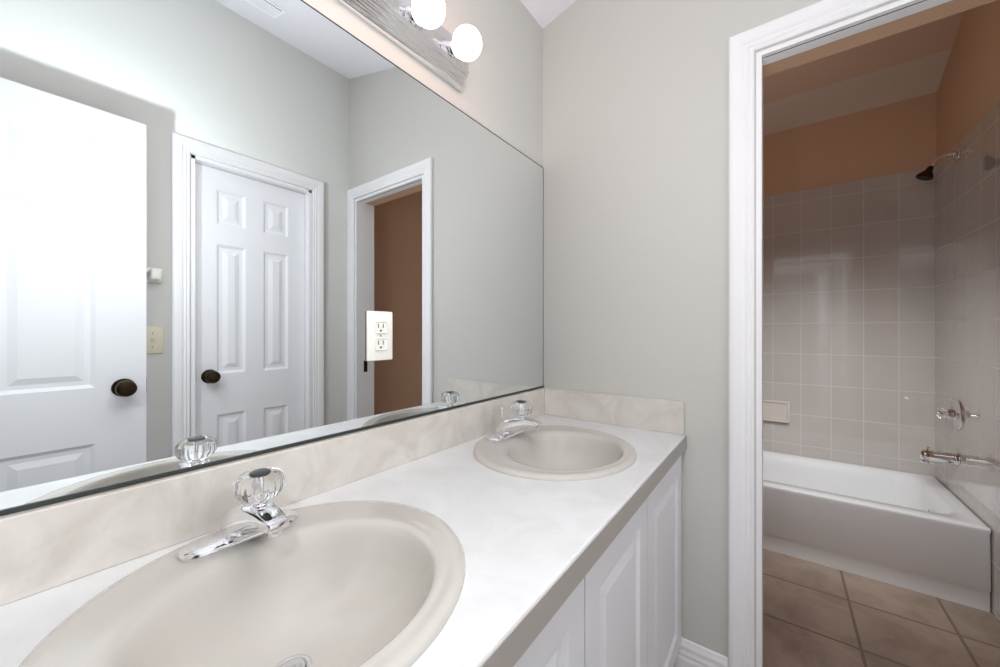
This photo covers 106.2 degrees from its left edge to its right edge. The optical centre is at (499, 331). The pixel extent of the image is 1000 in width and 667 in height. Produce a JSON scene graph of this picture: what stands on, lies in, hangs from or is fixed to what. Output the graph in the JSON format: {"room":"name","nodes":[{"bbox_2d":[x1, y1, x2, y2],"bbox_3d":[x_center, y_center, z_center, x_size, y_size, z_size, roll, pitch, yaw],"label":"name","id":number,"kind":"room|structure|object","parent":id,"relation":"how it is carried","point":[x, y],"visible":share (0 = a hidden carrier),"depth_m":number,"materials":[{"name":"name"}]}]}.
{"room":"bathroom","nodes":[
{"label":"bathroom","id":0,"kind":"room"},
{"bbox_2d":[303,0,542,166],"bbox_3d":[0.152,-0.522,1.571,0.120,3.400,4.000,0,0,37],"label":"wall","id":1,"kind":"structure","parent":0,"point":[500,94],"depth_m":1.25,"materials":[{"name":"grey paint"}]},
{"bbox_2d":[0,0,543,515],"bbox_3d":[-0.275,-0.215,0.889,0.007,0.870,1.496,0,0,37],"label":"mirror","id":2,"kind":"object","parent":1,"relation":"attached to","point":[226,226],"visible":1,"depth_m":0.64,"materials":[{"name":"grey mirror"}]},
{"bbox_2d":[366,311,391,360],"bbox_3d":[-0.278,0.010,0.873,0.010,0.115,0.070,0,0,37],"label":"outlet","id":3,"kind":"object","parent":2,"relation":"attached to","point":[378,335],"visible":1,"depth_m":0.87,"materials":[{"name":"white plastic"}]},
{"bbox_2d":[336,0,481,91],"bbox_3d":[-0.311,-0.763,0.745,0.121,0.120,0.816,0,0,37],"label":"vanity light","id":4,"kind":"object","parent":1,"relation":"attached to","point":[416,30],"visible":1,"depth_m":0.94,"materials":[{"name":"silver metal"}]},
{"bbox_2d":[520,0,576,28],"bbox_3d":[-0.221,-1.436,-0.170,1.599,0.523,3.260,0,0,37],"label":"ceiling","id":5,"kind":"structure","parent":0,"point":[544,13],"depth_m":1.42,"materials":[{"name":"white paint"}]},
{"bbox_2d":[543,0,898,666],"bbox_3d":[0.800,-0.522,1.102,1.480,3.400,0.120,0,0,37],"label":"wall","id":6,"kind":"structure","parent":0,"point":[636,180],"depth_m":1.24,"materials":[{"name":"grey paint"}]},
{"bbox_2d":[675,637,728,666],"bbox_3d":[0.722,1.074,0.587,0.990,0.208,2.790,0,0,37],"label":"baseboard","id":7,"kind":"structure","parent":6,"relation":"attached to","point":[691,654],"depth_m":1.16,"materials":[{"name":"white wood"}]},
{"bbox_2d":[729,0,996,666],"bbox_3d":[1.015,0.156,0.943,0.743,2.043,0.156,0,0,37],"label":"door frame","id":8,"kind":"structure","parent":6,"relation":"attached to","point":[896,17],"depth_m":1.08,"materials":[{"name":"white wood"}]},
{"bbox_2d":[763,92,936,476],"bbox_3d":[1.932,-0.522,2.635,1.710,3.400,0.130,0,0,37],"label":"wall","id":9,"kind":"structure","parent":0,"point":[849,287],"depth_m":2.35,"materials":[{"name":"white tile"}]},
{"bbox_2d":[763,399,789,422],"bbox_3d":[1.879,0.543,2.567,0.165,0.140,0.040,0,0,37],"label":"soap dish","id":10,"kind":"object","parent":9,"relation":"attached to","point":[775,411],"visible":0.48,"depth_m":2.57,"materials":[{"name":"beige ceramic"}]},
{"bbox_2d":[763,11,964,135],"bbox_3d":[1.383,-1.600,1.896,1.710,0.460,1.970,0,0,37],"label":"ceiling","id":11,"kind":"structure","parent":0,"point":[905,65],"depth_m":2.18,"materials":[{"name":"beige paint"}]},
{"bbox_2d":[763,549,999,666],"bbox_3d":[0.802,1.228,1.089,2.100,0.100,4.300,0,0,37],"label":"floor","id":12,"kind":"structure","parent":0,"point":[816,615],"depth_m":1.51,"materials":[{"name":"tile"}]},
{"bbox_2d":[520,455,681,666],"bbox_3d":[-0.072,0.774,0.743,0.508,0.808,1.495,0,0,37],"label":"bathroom vanity","id":13,"kind":"object","parent":12,"relation":"on","point":[628,612],"depth_m":0.80,"materials":[{"name":"white wood"}]},
{"bbox_2d":[0,411,686,666],"bbox_3d":[-0.068,0.346,0.738,0.520,0.045,1.500,0,0,37],"label":"countertop","id":14,"kind":"structure","parent":13,"relation":"on","point":[570,534],"depth_m":0.65,"materials":[{"name":"white stone"}]},
{"bbox_2d":[168,471,307,570],"bbox_3d":[-0.358,0.264,0.552,0.147,0.104,0.158,0,0,37],"label":"faucet","id":15,"kind":"object","parent":14,"relation":"on","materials":[{"name":"silver metal"}]},
{"bbox_2d":[0,475,535,666],"bbox_3d":[-0.267,0.374,0.479,0.430,0.120,0.460,0,0,37],"label":"sink","id":16,"kind":"object","parent":14,"relation":"in","point":[382,576],"depth_m":0.51,"materials":[{"name":"beige ceramic"}]},
{"bbox_2d":[480,403,547,442],"bbox_3d":[0.054,0.264,1.107,0.147,0.104,0.158,0,0,37],"label":"faucet","id":17,"kind":"object","parent":14,"relation":"on","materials":[{"name":"silver metal"}]},
{"bbox_2d":[436,419,659,498],"bbox_3d":[0.148,0.374,1.037,0.430,0.120,0.460,0,0,37],"label":"sink","id":18,"kind":"object","parent":14,"relation":"in","point":[576,458],"depth_m":1.06,"materials":[{"name":"beige ceramic"}]},
{"bbox_2d":[763,450,990,611],"bbox_3d":[1.675,1.000,2.290,1.464,0.354,0.724,0,0,37],"label":"bathtub","id":19,"kind":"object","parent":12,"relation":"on","point":[925,534],"visible":0.65,"depth_m":1.83,"materials":[{"name":"white ceramic"}]},
{"bbox_2d":[935,0,999,622],"bbox_3d":[2.045,-0.522,1.454,0.120,3.400,1.930,0,0,37],"label":"wall","id":20,"kind":"structure","parent":0,"point":[967,283],"depth_m":1.74,"materials":[{"name":"white tile"}]},
{"bbox_2d":[919,446,959,465],"bbox_3d":[2.224,0.633,1.907,0.130,0.084,0.068,0,0,37],"label":"tub spout","id":21,"kind":"object","parent":20,"relation":"attached to","point":[926,455],"visible":1,"depth_m":1.89,"materials":[{"name":"silver metal"}]},
{"bbox_2d":[916,146,967,180],"bbox_3d":[2.181,-0.848,1.859,0.143,0.141,0.195,0,0,37],"label":"shower head","id":22,"kind":"object","parent":20,"relation":"attached to","point":[927,174],"visible":1,"depth_m":1.91},
{"bbox_2d":[936,399,963,429],"bbox_3d":[2.249,0.413,1.889,0.070,0.152,0.152,0,0,37],"label":"shower valve","id":23,"kind":"object","parent":20,"relation":"attached to","point":[955,414],"visible":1,"depth_m":1.86,"materials":[{"name":"silver metal"}]}
]}

